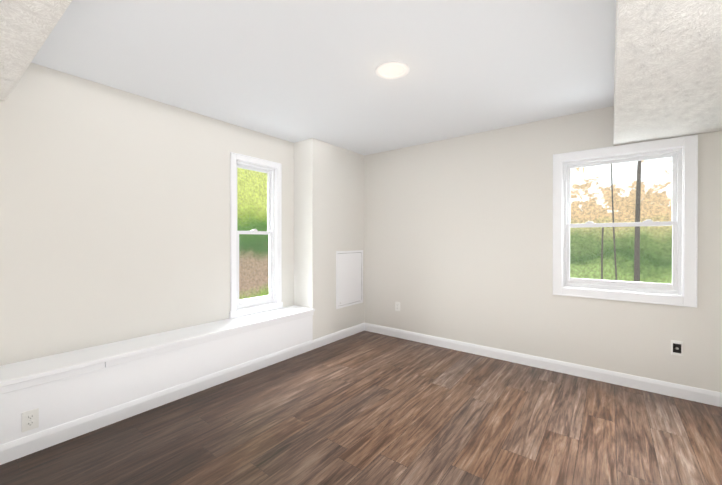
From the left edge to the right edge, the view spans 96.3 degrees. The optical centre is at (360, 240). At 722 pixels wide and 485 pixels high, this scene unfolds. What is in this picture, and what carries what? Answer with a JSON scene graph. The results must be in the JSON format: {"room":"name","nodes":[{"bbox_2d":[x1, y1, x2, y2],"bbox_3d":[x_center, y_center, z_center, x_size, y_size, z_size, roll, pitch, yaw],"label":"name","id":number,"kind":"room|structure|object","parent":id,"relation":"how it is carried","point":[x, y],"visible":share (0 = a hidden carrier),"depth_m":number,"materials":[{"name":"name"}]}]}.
{"room":"empty room","nodes":[
{"label":"empty room","id":0,"kind":"room"},
{"bbox_2d":[0,0,71,100],"bbox_3d":[-1.320,-1.021,0.079,3.848,0.290,2.226,0,0,38],"label":"ceiling","id":1,"kind":"structure","parent":0,"point":[27,27],"depth_m":1.36,"materials":[{"name":"white paint"}]},
{"bbox_2d":[0,63,293,365],"bbox_3d":[-2.218,-0.183,2.174,0.130,1.981,4.444,0,0,38],"label":"wall","id":2,"kind":"structure","parent":0,"point":[114,214],"depth_m":2.46,"materials":[{"name":"white paint"}]},
{"bbox_2d":[229,152,282,318],"bbox_3d":[-1.149,-0.056,3.508,0.127,1.663,0.648,0,0,38],"label":"window","id":3,"kind":"structure","parent":2,"relation":"in","point":[237,305],"depth_m":3.54,"materials":[{"name":"white paint"}]},
{"bbox_2d":[0,315,312,444],"bbox_3d":[-2.091,1.028,2.080,0.450,0.439,4.444,0,0,38],"label":"wall","id":4,"kind":"structure","parent":0,"point":[63,401],"depth_m":2.32,"materials":[{"name":"white paint"}]},
{"bbox_2d":[22,408,38,431],"bbox_3d":[-1.942,1.054,1.898,0.009,0.114,0.070,0,0,38],"label":"electrical outlet","id":5,"kind":"object","parent":4,"relation":"attached to","point":[30,419],"visible":1,"depth_m":1.90,"materials":[{"name":"white plastic"}]},
{"bbox_2d":[0,312,313,394],"bbox_3d":[-1.905,0.832,1.937,0.019,0.046,4.444,0,0,38],"label":"trim","id":6,"kind":"structure","parent":4,"relation":"attached to","point":[33,382],"depth_m":2.28,"materials":[{"name":"white paint"}]},
{"bbox_2d":[0,305,314,386],"bbox_3d":[-2.024,0.794,2.028,0.360,0.028,4.444,0,0,38],"label":"ledge","id":7,"kind":"object","parent":4,"relation":"on","point":[22,371],"visible":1,"depth_m":2.36,"materials":[{"name":"white paint"}]},
{"bbox_2d":[0,323,364,464],"bbox_3d":[-1.606,1.194,2.329,0.015,0.105,5.430,0,0,38],"label":"baseboard","id":8,"kind":"structure","parent":4,"relation":"attached to","point":[25,446],"depth_m":2.36,"materials":[{"name":"white paint"}]},
{"bbox_2d":[31,0,615,155],"bbox_3d":[-0.342,-1.270,1.346,4.108,0.200,5.690,0,0,38],"label":"ceiling","id":9,"kind":"structure","parent":0,"point":[293,71],"depth_m":2.10,"materials":[{"name":"white paint"}]},
{"bbox_2d":[375,61,409,78],"bbox_3d":[0.216,-1.195,2.223,0.236,0.057,0.236,0,0,38],"label":"recessed light","id":10,"kind":"object","parent":9,"relation":"in","point":[400,63],"visible":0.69,"depth_m":2.20,"materials":[{"name":"white paint"}]},
{"bbox_2d":[294,138,363,339],"bbox_3d":[-0.433,0.030,4.227,0.450,2.420,0.986,0,0,38],"label":"wall","id":11,"kind":"structure","parent":0,"point":[328,200],"depth_m":3.88,"materials":[{"name":"white paint"}]},
{"bbox_2d":[336,250,362,308],"bbox_3d":[-0.139,0.490,4.233,0.009,0.720,0.550,0,0,38],"label":"access panel","id":12,"kind":"object","parent":11,"relation":"attached to","point":[349,278],"visible":1,"depth_m":4.22,"materials":[{"name":"white paint"}]},
{"bbox_2d":[0,331,721,484],"bbox_3d":[-0.342,1.310,1.355,4.108,0.120,5.690,0,0,38],"label":"floor","id":13,"kind":"structure","parent":0,"point":[366,408],"depth_m":2.10,"materials":[{"name":"wood"}]},
{"bbox_2d":[364,106,721,392],"bbox_3d":[1.356,0.032,3.552,4.108,2.420,0.130,0,0,38],"label":"wall","id":14,"kind":"structure","parent":0,"point":[458,238],"depth_m":3.33,"materials":[{"name":"white paint"}]},
{"bbox_2d":[395,302,399,310],"bbox_3d":[0.470,0.845,4.150,0.070,0.114,0.009,0,0,38],"label":"electrical outlet","id":15,"kind":"object","parent":14,"relation":"attached to","point":[397,306],"visible":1,"depth_m":4.15,"materials":[{"name":"white plastic"}]},
{"bbox_2d":[365,323,721,406],"bbox_3d":[1.439,1.190,3.400,3.528,0.105,0.015,0,0,38],"label":"baseboard","id":16,"kind":"structure","parent":14,"relation":"attached to","point":[704,396],"depth_m":3.00,"materials":[{"name":"white paint"}]},
{"bbox_2d":[553,134,697,307],"bbox_3d":[2.245,-0.153,2.829,0.967,1.335,0.121,0,0,38],"label":"window","id":17,"kind":"structure","parent":14,"relation":"in","point":[681,289],"depth_m":2.72,"materials":[{"name":"white paint"}]},
{"bbox_2d":[671,340,682,355],"bbox_3d":[2.514,0.856,2.570,0.070,0.114,0.016,0,0,38],"label":"electrical outlet","id":18,"kind":"object","parent":14,"relation":"attached to","point":[676,347],"visible":1,"depth_m":2.57,"materials":[{"name":"white plastic"}]},
{"bbox_2d":[613,0,721,145],"bbox_3d":[1.503,-0.995,1.250,0.808,0.350,3.330,0,0,38],"label":"ceiling soffit","id":19,"kind":"structure","parent":0,"point":[668,71],"depth_m":1.56,"materials":[{"name":"white paint"}]},
{"label":"outside","id":20,"kind":"structure","parent":0,"visible":0},
{"bbox_2d":[237,168,268,299],"bbox_3d":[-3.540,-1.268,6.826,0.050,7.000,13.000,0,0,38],"label":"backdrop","id":21,"kind":"structure","parent":20,"point":[252,178],"depth_m":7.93,"materials":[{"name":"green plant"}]},
{"bbox_2d":[601,227,603,279],"bbox_3d":[4.052,0.786,5.396,0.071,2.100,0.027,0,0,38],"label":"trunk","id":22,"kind":"object","parent":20,"point":[602,253],"depth_m":5.40,"materials":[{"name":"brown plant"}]},
{"bbox_2d":[611,164,616,279],"bbox_3d":[4.793,-0.366,6.084,0.175,4.400,0.030,0,0,38],"label":"trunk","id":23,"kind":"object","parent":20,"point":[613,227],"depth_m":6.09,"materials":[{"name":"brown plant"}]},
{"bbox_2d":[570,157,671,283],"bbox_3d":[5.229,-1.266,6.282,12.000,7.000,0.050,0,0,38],"label":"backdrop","id":24,"kind":"structure","parent":20,"point":[663,184],"depth_m":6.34,"materials":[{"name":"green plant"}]},
{"bbox_2d":[634,161,640,281],"bbox_3d":[4.792,-0.264,5.580,0.126,4.200,0.095,0,0,38],"label":"trunk","id":25,"kind":"object","parent":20,"point":[637,237],"depth_m":5.56,"materials":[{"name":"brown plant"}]}
]}

